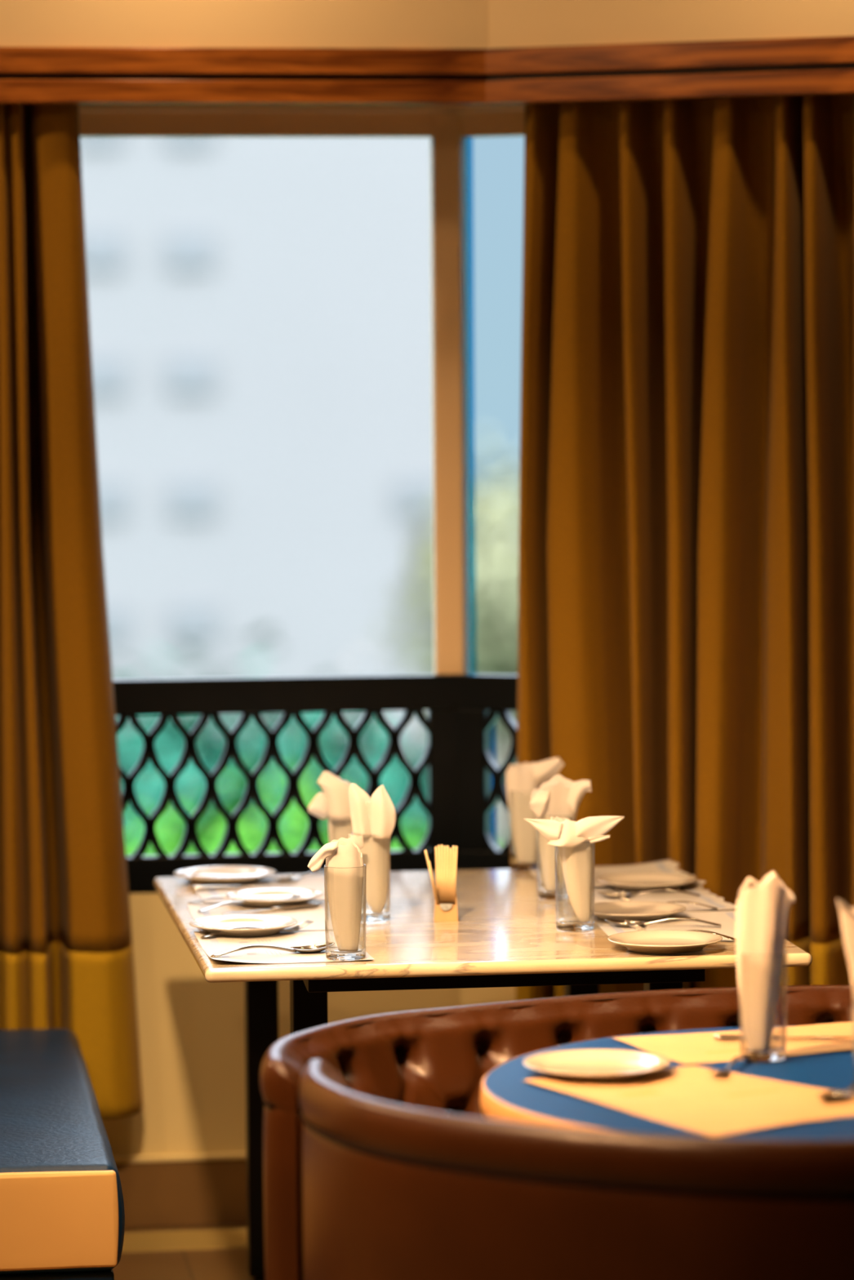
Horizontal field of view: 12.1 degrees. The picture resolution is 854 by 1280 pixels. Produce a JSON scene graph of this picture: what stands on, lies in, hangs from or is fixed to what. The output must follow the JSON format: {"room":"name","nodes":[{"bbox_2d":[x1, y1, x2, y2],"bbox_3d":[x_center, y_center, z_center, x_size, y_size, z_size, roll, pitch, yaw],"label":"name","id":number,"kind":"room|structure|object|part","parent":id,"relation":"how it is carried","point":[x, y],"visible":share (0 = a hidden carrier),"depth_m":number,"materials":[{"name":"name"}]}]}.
{"room":"restaurant dining room","nodes":[
{"label":"restaurant dining room","id":0,"kind":"room"},
{"bbox_2d":[112,1224,253,1279],"bbox_3d":[0.411,1.589,3.850,8.200,0.100,10.700,-1,4,-8],"label":"floor","id":1,"kind":"structure","parent":0,"point":[212,1264],"depth_m":8.17,"materials":[{"name":"wood"}]},
{"bbox_2d":[0,1028,124,1279],"bbox_3d":[-1.178,1.075,7.446,1.161,0.477,1.483,-1,4,-8],"label":"upholstered bench","id":2,"kind":"object","parent":1,"relation":"on","point":[62,1211],"visible":1,"depth_m":6.80,"materials":[{"name":"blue leather"}]},
{"bbox_3d":[-1.073,0.980,6.717,1.119,0.165,0.026,-1,4,-8],"label":"panel","id":3,"kind":"part","parent":2,"relation":"part of","materials":[{"name":"beige plastic"}]},
{"bbox_2d":[153,868,812,1279],"bbox_3d":[0.061,0.902,7.564,1.051,0.790,1.291,-1,4,-8],"label":"dining table","id":4,"kind":"object","parent":1,"relation":"on","point":[504,935],"visible":0.38,"depth_m":7.20,"materials":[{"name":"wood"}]},
{"bbox_2d":[189,914,297,937],"bbox_3d":[-0.331,0.517,7.277,0.196,0.018,0.196,-1,4,-8],"label":"plate","id":5,"kind":"object","parent":4,"relation":"on","point":[270,924],"visible":0.97,"depth_m":7.30,"materials":[{"name":"beige ceramic"}]},
{"bbox_2d":[186,902,333,931],"bbox_3d":[-0.289,0.511,7.483,0.286,0.003,0.385,-1,4,-7],"label":"placemat","id":6,"kind":"object","parent":4,"relation":"on","point":[317,914],"visible":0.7,"depth_m":7.54,"materials":[{"name":"grey paper"}]},
{"bbox_2d":[221,902,318,915],"bbox_3d":[-0.296,0.503,7.546,0.215,0.008,0.016,-3,5,-35],"label":"knife","id":7,"kind":"object","parent":6,"relation":"on","point":[310,904],"visible":1,"depth_m":7.56,"materials":[{"name":"silver metal"}]},
{"bbox_2d":[225,888,323,907],"bbox_3d":[-0.289,0.491,7.663,0.186,0.018,0.186,-1,4,-8],"label":"plate","id":8,"kind":"object","parent":6,"relation":"on","point":[260,897],"visible":0.98,"depth_m":7.69,"materials":[{"name":"beige ceramic"}]},
{"bbox_2d":[187,896,247,903],"bbox_3d":[-0.349,0.495,7.639,0.212,0.019,0.043,0,4,11],"label":"spoon","id":9,"kind":"object","parent":8,"relation":"on","point":[214,897],"visible":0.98,"depth_m":7.65,"materials":[{"name":"silver metal"}]},
{"bbox_2d":[197,893,302,912],"bbox_3d":[-0.334,0.495,7.593,0.218,0.017,0.026,-3,4,-32],"label":"fork","id":10,"kind":"object","parent":8,"relation":"on","point":[295,896],"visible":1,"depth_m":7.57,"materials":[{"name":"silver metal"}]},
{"bbox_3d":[-0.326,0.882,8.000,0.062,0.754,0.062,-1,4,-8],"label":"leg","id":11,"kind":"part","parent":4,"relation":"part of","materials":[{"name":"black metal"}]},
{"bbox_2d":[188,875,364,902],"bbox_3d":[-0.297,0.484,7.895,0.310,0.003,0.385,-1,4,-8],"label":"placemat","id":12,"kind":"object","parent":4,"relation":"on","point":[316,882],"visible":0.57,"depth_m":7.93,"materials":[{"name":"beige fabric"}]},
{"bbox_2d":[173,866,275,885],"bbox_3d":[-0.401,0.469,8.013,0.202,0.018,0.202,-1,4,-8],"label":"plate","id":13,"kind":"object","parent":12,"relation":"on","point":[206,875],"visible":1,"depth_m":8.04,"materials":[{"name":"beige ceramic"}]},
{"bbox_2d":[191,884,296,889],"bbox_3d":[-0.356,0.481,7.885,0.206,0.007,0.016,-1,4,-8],"label":"knife","id":14,"kind":"object","parent":12,"relation":"on","point":[193,887],"visible":1,"depth_m":7.88,"materials":[{"name":"silver metal"}]},
{"bbox_2d":[271,870,324,882],"bbox_3d":[-0.235,0.469,8.035,0.186,0.017,0.038,-4,5,-41],"label":"spoon","id":15,"kind":"object","parent":12,"relation":"on","point":[286,879],"visible":0.84,"depth_m":8.02,"materials":[{"name":"silver metal"}]},
{"bbox_3d":[-0.153,0.405,7.890,0.072,0.161,0.072,-1,4,-8],"label":"drinking glass","id":16,"kind":"object","parent":12,"relation":"on","visible":0},
{"bbox_2d":[307,771,352,842],"bbox_3d":[-0.176,0.364,7.873,0.112,0.217,0.067,-1,4,-8],"label":"paper napkin","id":17,"kind":"object","parent":16,"relation":"in","point":[332,803],"visible":0.37,"depth_m":7.85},
{"bbox_2d":[193,930,373,963],"bbox_3d":[-0.254,0.534,7.084,0.276,0.010,0.385,-1,4,-8],"label":"placemat","id":18,"kind":"object","parent":4,"relation":"on","point":[215,944],"visible":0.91,"depth_m":7.09,"materials":[{"name":"grey paper"}]},
{"bbox_2d":[200,920,313,938],"bbox_3d":[-0.306,0.518,7.235,0.218,0.017,0.026,-2,4,-28],"label":"fork","id":19,"kind":"object","parent":18,"relation":"on","point":[305,923],"visible":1,"depth_m":7.25,"materials":[{"name":"silver metal"}]},
{"bbox_2d":[210,942,334,957],"bbox_3d":[-0.266,0.536,6.991,0.228,0.021,0.047,-2,4,-23],"label":"spoon","id":20,"kind":"object","parent":18,"relation":"on","point":[313,948],"visible":0.96,"depth_m":6.99,"materials":[{"name":"silver metal"}]},
{"bbox_2d":[324,863,366,960],"bbox_3d":[-0.140,0.467,6.939,0.072,0.161,0.072,-1,4,-8],"label":"drinking glass","id":21,"kind":"object","parent":18,"relation":"on","point":[333,949],"visible":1,"depth_m":6.93,"materials":[{"name":"white"}]},
{"bbox_2d":[307,837,364,951],"bbox_3d":[-0.157,0.438,6.932,0.098,0.193,0.047,-1,4,-8],"label":"paper napkin","id":22,"kind":"object","parent":21,"relation":"in","point":[344,882],"visible":1,"depth_m":6.92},
{"bbox_3d":[-0.210,0.931,7.250,0.062,0.754,0.062,-1,4,-8],"label":"leg","id":23,"kind":"part","parent":4,"relation":"part of","materials":[{"name":"black metal"}]},
{"bbox_2d":[351,831,390,922],"bbox_3d":[-0.103,0.435,7.430,0.072,0.161,0.072,-1,4,-8],"label":"drinking glass","id":24,"kind":"object","parent":4,"relation":"on","point":[370,917],"visible":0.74,"depth_m":7.42,"materials":[{"name":"white"}]},
{"bbox_2d":[347,782,395,912],"bbox_3d":[-0.102,0.383,7.404,0.090,0.240,0.085,-1,4,-8],"label":"paper napkin","id":25,"kind":"object","parent":24,"relation":"in","point":[373,819],"visible":0.92,"depth_m":7.40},
{"bbox_2d":[433,885,457,921],"bbox_3d":[0.035,0.480,7.425,0.045,0.073,0.044,0,4,0],"label":"holder","id":26,"kind":"object","parent":4,"relation":"on","point":[443,912],"visible":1,"depth_m":7.41,"materials":[{"name":"brown wood"}]},
{"bbox_2d":[423,849,439,905],"bbox_3d":[0.010,0.439,7.408,0.031,0.111,0.005,-1,4,-14],"label":"stick","id":27,"kind":"object","parent":26,"relation":"in","point":[424,851],"visible":1,"depth_m":7.41,"materials":[{"name":"wood"}]},
{"bbox_2d":[429,860,436,905],"bbox_3d":[0.012,0.454,7.424,0.022,0.099,0.005,0,4,1],"label":"stick","id":28,"kind":"object","parent":26,"relation":"in","point":[429,860],"visible":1,"depth_m":7.42,"materials":[{"name":"wood"}]},
{"bbox_2d":[434,846,439,901],"bbox_3d":[0.019,0.444,7.428,0.010,0.130,0.005,-2,4,-21],"label":"stick","id":29,"kind":"object","parent":26,"relation":"in","point":[435,847],"visible":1,"depth_m":7.42,"materials":[{"name":"wood"}]},
{"bbox_2d":[437,848,441,904],"bbox_3d":[0.024,0.446,7.414,0.008,0.129,0.005,-3,4,-30],"label":"stick","id":30,"kind":"object","parent":26,"relation":"in","point":[438,849],"visible":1,"depth_m":7.41,"materials":[{"name":"wood"}]},
{"bbox_2d":[440,848,444,903],"bbox_3d":[0.028,0.447,7.415,0.005,0.126,0.006,2,5,35],"label":"stick","id":31,"kind":"object","parent":26,"relation":"in","point":[442,850],"visible":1,"depth_m":7.41,"materials":[{"name":"wood"}]},
{"bbox_2d":[443,847,445,903],"bbox_3d":[0.033,0.445,7.414,0.005,0.129,0.006,-1,4,-5],"label":"stick","id":32,"kind":"object","parent":26,"relation":"in","point":[444,848],"visible":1,"depth_m":7.41,"materials":[{"name":"wood"}]},
{"bbox_2d":[445,847,448,903],"bbox_3d":[0.037,0.445,7.414,0.005,0.130,0.006,-4,6,-42],"label":"stick","id":33,"kind":"object","parent":26,"relation":"in","point":[447,848],"visible":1,"depth_m":7.41,"materials":[{"name":"wood"}]},
{"bbox_2d":[448,850,451,903],"bbox_3d":[0.042,0.448,7.415,0.008,0.123,0.005,2,4,33],"label":"stick","id":34,"kind":"object","parent":26,"relation":"in","point":[450,851],"visible":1,"depth_m":7.41,"materials":[{"name":"wood"}]},
{"bbox_2d":[450,851,454,904],"bbox_3d":[0.047,0.449,7.415,0.010,0.122,0.005,1,4,24],"label":"stick","id":35,"kind":"object","parent":26,"relation":"in","point":[453,852],"visible":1,"depth_m":7.41,"materials":[{"name":"wood"}]},
{"bbox_2d":[453,845,457,904],"bbox_3d":[0.051,0.444,7.414,0.012,0.132,0.005,1,4,15],"label":"stick","id":36,"kind":"object","parent":26,"relation":"in","point":[455,847],"visible":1,"depth_m":7.41,"materials":[{"name":"wood"}]},
{"bbox_2d":[508,790,542,871],"bbox_3d":[0.201,0.384,8.174,0.072,0.161,0.072,-1,4,-8],"label":"drinking glass","id":37,"kind":"object","parent":4,"relation":"on","point":[517,868],"visible":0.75,"depth_m":8.17,"materials":[{"name":"clear glass"}]},
{"bbox_2d":[506,756,564,862],"bbox_3d":[0.218,0.343,8.162,0.120,0.216,0.047,1,4,19],"label":"paper napkin","id":38,"kind":"object","parent":37,"relation":"in","point":[523,779],"visible":0.91,"depth_m":8.15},
{"bbox_2d":[536,814,570,899],"bbox_3d":[0.245,0.413,7.729,0.072,0.161,0.072,-1,4,-8],"label":"drinking glass","id":39,"kind":"object","parent":4,"relation":"on","point":[548,895],"visible":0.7,"depth_m":7.72,"materials":[{"name":"white"}]},
{"bbox_2d":[528,774,591,890],"bbox_3d":[0.252,0.370,7.721,0.118,0.220,0.074,-1,4,-8],"label":"paper napkin","id":40,"kind":"object","parent":39,"relation":"in","point":[561,796],"visible":0.66,"depth_m":7.70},
{"bbox_2d":[554,841,595,931],"bbox_3d":[0.267,0.441,7.287,0.072,0.161,0.072,-1,4,-8],"label":"drinking glass","id":41,"kind":"object","parent":4,"relation":"on","point":[574,924],"visible":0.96,"depth_m":7.28,"materials":[{"name":"clear glass"}]},
{"bbox_2d":[523,815,624,921],"bbox_3d":[0.263,0.412,7.275,0.179,0.194,0.068,-1,4,-10],"label":"paper napkin","id":42,"kind":"object","parent":41,"relation":"in","point":[571,837],"visible":1,"depth_m":7.26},
{"bbox_3d":[0.310,0.872,8.087,0.062,0.754,0.062,-1,4,-8],"label":"leg","id":43,"kind":"part","parent":4,"relation":"part of","materials":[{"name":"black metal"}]},
{"bbox_2d":[524,859,705,888],"bbox_3d":[0.373,0.466,8.039,0.307,0.012,0.360,-1,4,-7],"label":"placemat","id":44,"kind":"object","parent":4,"relation":"on","point":[664,866],"visible":0.37,"depth_m":8.14,"materials":[{"name":"beige fabric"}]},
{"bbox_2d":[557,884,736,914],"bbox_3d":[0.413,0.490,7.704,0.294,0.006,0.385,-1,4,-9],"label":"placemat","id":45,"kind":"object","parent":4,"relation":"on","point":[706,898],"visible":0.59,"depth_m":7.71,"materials":[{"name":"beige fabric"}]},
{"bbox_2d":[596,871,697,892],"bbox_3d":[0.428,0.473,7.863,0.196,0.018,0.196,-1,4,-8],"label":"plate","id":46,"kind":"object","parent":45,"relation":"on","point":[627,882],"visible":0.95,"depth_m":7.89,"materials":[{"name":"beige ceramic"}]},
{"bbox_2d":[596,888,700,898],"bbox_3d":[0.423,0.485,7.717,0.198,0.018,0.040,0,4,-1],"label":"spoon","id":47,"kind":"object","parent":45,"relation":"on","point":[610,895],"visible":0.96,"depth_m":7.71,"materials":[{"name":"silver metal"}]},
{"bbox_2d":[618,897,718,909],"bbox_3d":[0.453,0.493,7.558,0.191,0.015,0.022,1,4,22],"label":"fork","id":48,"kind":"object","parent":45,"relation":"on","point":[624,899],"visible":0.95,"depth_m":7.54,"materials":[{"name":"silver metal"}]},
{"bbox_2d":[590,910,735,941],"bbox_3d":[0.460,0.517,7.312,0.292,0.003,0.385,-1,4,-5],"label":"placemat","id":49,"kind":"object","parent":4,"relation":"on","point":[726,919],"visible":0.51,"depth_m":7.34,"materials":[{"name":"grey paper"}]},
{"bbox_2d":[590,901,686,922],"bbox_3d":[0.380,0.502,7.433,0.196,0.018,0.196,-1,4,-8],"label":"plate","id":50,"kind":"object","parent":49,"relation":"on","point":[646,911],"visible":0.91,"depth_m":7.46,"materials":[{"name":"beige ceramic"}]},
{"bbox_2d":[604,917,720,927],"bbox_3d":[0.427,0.511,7.308,0.209,0.019,0.043,0,4,5],"label":"spoon","id":51,"kind":"object","parent":49,"relation":"on","point":[617,922],"visible":0.92,"depth_m":7.30,"materials":[{"name":"silver metal"}]},
{"bbox_2d":[628,924,735,941],"bbox_3d":[0.456,0.519,7.155,0.211,0.016,0.025,2,4,30],"label":"fork","id":52,"kind":"object","parent":49,"relation":"on","point":[635,926],"visible":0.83,"depth_m":7.14,"materials":[{"name":"silver metal"}]},
{"bbox_3d":[0.430,0.920,7.337,0.062,0.754,0.062,-1,4,-8],"label":"leg","id":53,"kind":"part","parent":4,"relation":"part of","materials":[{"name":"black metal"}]},
{"bbox_2d":[607,929,722,953],"bbox_3d":[0.414,0.527,7.030,0.200,0.018,0.200,-1,4,-8],"label":"plate","id":54,"kind":"object","parent":4,"relation":"on","point":[651,941],"visible":1,"depth_m":7.05,"materials":[{"name":"beige ceramic"}]},
{"bbox_2d":[259,984,852,1279],"bbox_3d":[0.314,0.972,6.320,1.315,0.770,0.508,-2,4,-28],"label":"leather sofa","id":55,"kind":"object","parent":1,"relation":"on","point":[437,1060],"visible":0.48,"depth_m":6.34,"materials":[{"name":"brown leather"}]},
{"bbox_3d":[0.312,1.004,6.362,1.313,0.700,0.428,-2,4,-22],"label":"panel","id":56,"kind":"part","parent":55,"relation":"part of","materials":[{"name":"brown leather"}]},
{"bbox_2d":[298,1058,853,1279],"bbox_3d":[0.326,1.016,5.575,1.181,0.778,0.575,1,4,19],"label":"leather sofa","id":57,"kind":"object","parent":1,"relation":"on","point":[390,1191],"visible":1,"depth_m":5.33,"materials":[{"name":"brown leather"}]},
{"bbox_2d":[480,1026,853,1139],"bbox_3d":[0.583,1.021,5.917,1.006,0.760,1.006,-1,4,-8],"label":"round table","id":58,"kind":"object","parent":1,"relation":"on","point":[504,1095],"visible":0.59,"depth_m":5.79,"materials":[{"name":"blue wood"}]},
{"bbox_2d":[522,1066,853,1137],"bbox_3d":[0.432,0.649,5.768,0.389,0.004,0.504,-3,4,-29],"label":"placemat","id":59,"kind":"object","parent":58,"relation":"on","point":[691,1098],"visible":0.97,"depth_m":5.74,"materials":[{"name":"paper"}]},
{"bbox_2d":[523,1048,671,1082],"bbox_3d":[0.250,0.630,5.955,0.218,0.018,0.218,-1,4,-8],"label":"plate","id":60,"kind":"object","parent":59,"relation":"on","point":[595,1065],"visible":1,"depth_m":5.98,"materials":[{"name":"beige ceramic"}]},
{"bbox_2d":[706,1055,753,1075],"bbox_3d":[0.451,0.627,5.973,0.023,0.015,0.195,1,4,20],"label":"fork","id":61,"kind":"object","parent":59,"relation":"on","point":[724,1072],"visible":1,"depth_m":5.95,"materials":[{"name":"silver metal"}]},
{"bbox_2d":[816,1084,853,1101],"bbox_3d":[0.615,0.640,5.778,0.042,0.019,0.206,2,5,37],"label":"spoon","id":62,"kind":"object","parent":59,"relation":"on","point":[837,1095],"visible":1,"depth_m":5.74,"materials":[{"name":"silver metal"}]},
{"bbox_2d":[612,1022,853,1064],"bbox_3d":[0.541,0.618,6.226,0.444,0.003,0.266,-2,4,-22],"label":"placemat","id":63,"kind":"object","parent":58,"relation":"on","point":[693,1047],"visible":0.88,"depth_m":6.22,"materials":[{"name":"paper"}]},
{"bbox_2d":[714,1035,853,1039],"bbox_3d":[0.551,0.613,6.233,0.215,0.008,0.016,0,4,3],"label":"knife","id":64,"kind":"object","parent":63,"relation":"on","point":[716,1037],"visible":0.69,"depth_m":6.23,"materials":[{"name":"silver metal"}]},
{"bbox_2d":[738,950,786,1062],"bbox_3d":[0.504,0.548,6.058,0.072,0.161,0.072,-1,4,-8],"label":"drinking glass","id":65,"kind":"object","parent":58,"relation":"on","point":[769,1055],"visible":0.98,"depth_m":6.05,"materials":[{"name":"white"}]},
{"bbox_2d":[735,870,795,1050],"bbox_3d":[0.507,0.482,6.052,0.089,0.270,0.048,-1,4,-8],"label":"paper napkin","id":66,"kind":"object","parent":65,"relation":"in","point":[762,908],"visible":1,"depth_m":6.04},
{"bbox_2d":[852,986,853,1084],"bbox_3d":[0.644,0.566,5.768,0.072,0.161,0.072,-1,4,-8],"label":"drinking glass","id":67,"kind":"object","parent":58,"relation":"on","point":[853,987],"visible":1,"depth_m":5.76,"materials":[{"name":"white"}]},
{"bbox_2d":[835,898,853,991],"bbox_3d":[0.640,0.502,5.763,0.112,0.267,0.059,-1,4,-8],"label":"paper napkin","id":68,"kind":"object","parent":67,"relation":"in","point":[846,913],"visible":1,"depth_m":5.75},
{"bbox_2d":[102,892,460,1156],"bbox_3d":[-2.038,-0.242,8.343,4.215,3.000,0.200,-1,4,-8],"label":"wall","id":69,"kind":"structure","parent":0,"point":[191,1028],"depth_m":8.53,"materials":[{"name":"paint"}]},
{"bbox_2d":[0,103,142,1119],"bbox_3d":[-0.839,-0.077,8.304,0.496,2.122,0.204,-1,4,-8],"label":"curtain","id":70,"kind":"object","parent":69,"relation":"hanging from","point":[66,953],"visible":0.78,"depth_m":8.26,"materials":[{"name":"brown fabric"}]},
{"bbox_2d":[114,1151,245,1163],"bbox_3d":[-2.016,1.116,8.321,4.209,0.012,0.022,-1,4,-8],"label":"trim","id":71,"kind":"structure","parent":69,"relation":"attached to","point":[220,1156],"depth_m":8.52,"materials":[{"name":"paint"}]},
{"bbox_2d":[115,1159,246,1228],"bbox_3d":[-2.015,1.192,8.328,4.211,0.140,0.018,-1,4,-8],"label":"baseboard","id":72,"kind":"structure","parent":69,"relation":"attached to","point":[206,1192],"depth_m":8.52,"materials":[{"name":"paint"}]},
{"bbox_2d":[122,1227,247,1252],"bbox_3d":[-2.022,1.270,8.180,4.155,0.004,0.180,-1,4,-8],"label":"trim","id":73,"kind":"structure","parent":69,"relation":"attached to","point":[219,1238],"depth_m":8.38,"materials":[{"name":"brown wood"}]},
{"bbox_2d":[78,112,463,674],"bbox_3d":[-0.356,-0.293,8.544,0.864,1.638,0.050,-1,4,-8],"label":"window","id":74,"kind":"structure","parent":69,"relation":"in","point":[442,129],"depth_m":8.54,"materials":[{"name":"paint"}]},
{"bbox_2d":[112,673,459,893],"bbox_3d":[-0.348,0.303,8.531,0.852,0.448,0.042,-1,4,-8],"label":"lattice panel","id":75,"kind":"object","parent":69,"relation":"attached to","point":[437,695],"visible":0.7,"depth_m":8.52,"materials":[{"name":"black"}]},
{"bbox_2d":[0,0,853,48],"bbox_3d":[-0.249,-1.445,7.916,7.713,0.568,1.134,0,4,5],"label":"wall","id":76,"kind":"structure","parent":0,"point":[271,24],"depth_m":8.16,"materials":[{"name":"paint"}]},
{"bbox_2d":[0,79,485,105],"bbox_3d":[-1.983,-1.084,7.961,4.248,0.047,0.042,-1,4,-8],"label":"trim","id":77,"kind":"structure","parent":76,"relation":"attached to","point":[93,91],"depth_m":8.16,"materials":[{"name":"brown wood"}]},
{"bbox_2d":[0,46,486,75],"bbox_3d":[-1.983,-1.145,7.957,4.248,0.052,0.042,-1,4,-8],"label":"trim","id":78,"kind":"structure","parent":76,"relation":"attached to","point":[13,60],"depth_m":8.16,"materials":[{"name":"brown wood"}]},
{"bbox_2d":[78,103,524,113],"bbox_3d":[-0.002,-1.111,8.397,1.583,0.016,0.270,0,4,5],"label":"trim","id":79,"kind":"structure","parent":76,"relation":"attached to","point":[82,108],"depth_m":8.41,"materials":[{"name":"paint"}]},
{"bbox_2d":[0,62,853,80],"bbox_3d":[-0.245,-1.116,7.823,7.641,0.017,0.927,0,4,5],"label":"trim","id":80,"kind":"structure","parent":76,"relation":"attached to","point":[847,65],"depth_m":8.16,"materials":[{"name":"brown wood"}]},
{"bbox_2d":[485,68,853,104],"bbox_3d":[1.824,-1.090,7.654,3.600,0.047,0.042,1,4,19],"label":"trim","id":81,"kind":"structure","parent":76,"relation":"attached to","point":[822,82],"depth_m":8.10,"materials":[{"name":"brown wood"}]},
{"bbox_2d":[485,35,853,75],"bbox_3d":[1.824,-1.152,7.650,3.600,0.052,0.042,1,4,19],"label":"trim","id":82,"kind":"structure","parent":76,"relation":"attached to","point":[838,49],"depth_m":8.09,"materials":[{"name":"brown wood"}]},
{"bbox_2d":[460,986,515,1005],"bbox_3d":[1.938,-0.246,7.980,3.900,3.000,0.200,1,4,19],"label":"wall","id":83,"kind":"structure","parent":0,"point":[468,996],"depth_m":8.57,"materials":[{"name":"paint"}]},
{"bbox_2d":[457,673,517,870],"bbox_3d":[0.423,0.302,8.465,0.754,0.448,0.042,1,4,19],"label":"lattice panel","id":84,"kind":"object","parent":83,"relation":"attached to","point":[483,699],"visible":0.27,"depth_m":8.55,"materials":[{"name":"black"}]},
{"bbox_2d":[459,111,524,673],"bbox_3d":[0.442,-0.295,8.484,0.779,1.638,0.050,1,4,19],"label":"window","id":85,"kind":"structure","parent":83,"relation":"in","point":[491,124],"depth_m":8.58,"materials":[{"name":"paint"}]},
{"bbox_2d":[515,93,853,1000],"bbox_3d":[0.650,-0.078,8.251,0.990,2.110,0.188,1,4,20],"label":"curtain","id":86,"kind":"object","parent":83,"relation":"hanging from","point":[686,628],"visible":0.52,"depth_m":8.23,"materials":[{"name":"brown fabric"}]},
{"label":"outside","id":87,"kind":"structure","parent":0,"visible":0},
{"bbox_3d":[28.508,0.117,161.684,400.000,0.200,288.000,-1,4,-8],"label":"ground","id":88,"kind":"structure","parent":87,"visible":0},
{"bbox_2d":[115,715,253,838],"bbox_3d":[-2.721,4.452,36.809,3.262,7.934,3.431,-1,4,-8],"label":"leafy tree","id":89,"kind":"object","parent":88,"relation":"on","point":[129,748],"visible":0.02,"depth_m":36.54,"materials":[{"name":"green plant"}]},
{"bbox_2d":[112,642,264,768],"bbox_3d":[-3.538,3.732,52.346,5.353,7.372,5.255,-1,4,-8],"label":"leafy tree","id":90,"kind":"object","parent":88,"relation":"on","point":[184,649],"visible":0.02,"depth_m":52.48,"materials":[{"name":"green plant"}]},
{"bbox_2d":[123,792,303,855],"bbox_3d":[-1.565,5.042,26.441,2.263,8.091,2.188,-1,4,-8],"label":"leafy tree","id":91,"kind":"object","parent":88,"relation":"on","point":[131,849],"visible":0.02,"depth_m":26.12,"materials":[{"name":"green plant"}]},
{"bbox_2d":[80,137,433,809],"bbox_3d":[-15.063,-9.626,102.450,30.627,27.600,12.700,-1,4,-8],"label":"apartment building","id":92,"kind":"structure","parent":88,"relation":"on","point":[260,308],"depth_m":98.19,"materials":[{"name":"white concrete"}]},
{"bbox_2d":[118,713,407,854],"bbox_3d":[-1.678,4.583,32.990,3.219,8.156,3.137,-1,4,-8],"label":"leafy tree","id":93,"kind":"object","parent":88,"relation":"on","point":[190,780],"visible":0.06,"depth_m":32.36,"materials":[{"name":"green plant"}]},
{"bbox_2d":[124,627,427,819],"bbox_3d":[-1.672,3.829,46.531,4.570,7.908,4.735,-1,4,-8],"label":"leafy tree","id":94,"kind":"object","parent":88,"relation":"on","point":[261,634],"visible":0.02,"depth_m":46.45,"materials":[{"name":"green plant"}]},
{"bbox_2d":[145,754,421,855],"bbox_3d":[-0.752,4.947,23.507,2.049,8.652,2.008,0,4,7],"label":"shrubbery","id":95,"kind":"object","parent":88,"relation":"on","point":[294,830],"visible":0.04,"depth_m":23.24,"materials":[{"name":"green plant"}]},
{"bbox_2d":[207,711,429,848],"bbox_3d":[-0.911,4.340,41.621,3.636,7.508,3.743,0,4,11],"label":"leafy tree","id":96,"kind":"object","parent":88,"relation":"on","point":[394,780],"visible":0.08,"depth_m":41.37,"materials":[{"name":"green plant"}]},
{"bbox_2d":[323,817,506,849],"bbox_3d":[0.036,5.012,29.596,2.640,7.718,2.710,-1,4,-8],"label":"leafy tree","id":97,"kind":"object","parent":88,"relation":"on","point":[412,830],"visible":0.02,"depth_m":29.45,"materials":[{"name":"green plant"}]},
{"bbox_2d":[351,724,514,849],"bbox_3d":[-0.779,4.112,58.818,4.820,5.744,4.941,-1,4,-8],"label":"leafy tree","id":98,"kind":"object","parent":88,"relation":"on","point":[416,734],"visible":0.02,"depth_m":59.03,"materials":[{"name":"green plant"}]},
{"bbox_2d":[371,431,519,849],"bbox_3d":[1.320,1.242,71.076,4.528,9.806,4.269,-1,4,-8],"label":"leafy tree","id":99,"kind":"object","parent":88,"relation":"on","point":[494,597],"visible":0.28,"depth_m":70.14,"materials":[{"name":"green plant"}]},
{"bbox_2d":[472,529,518,845],"bbox_3d":[8.673,1.607,82.201,14.400,7.499,10.400,-1,4,-8],"label":"building","id":100,"kind":"structure","parent":88,"relation":"on","point":[494,813],"depth_m":83.94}
]}

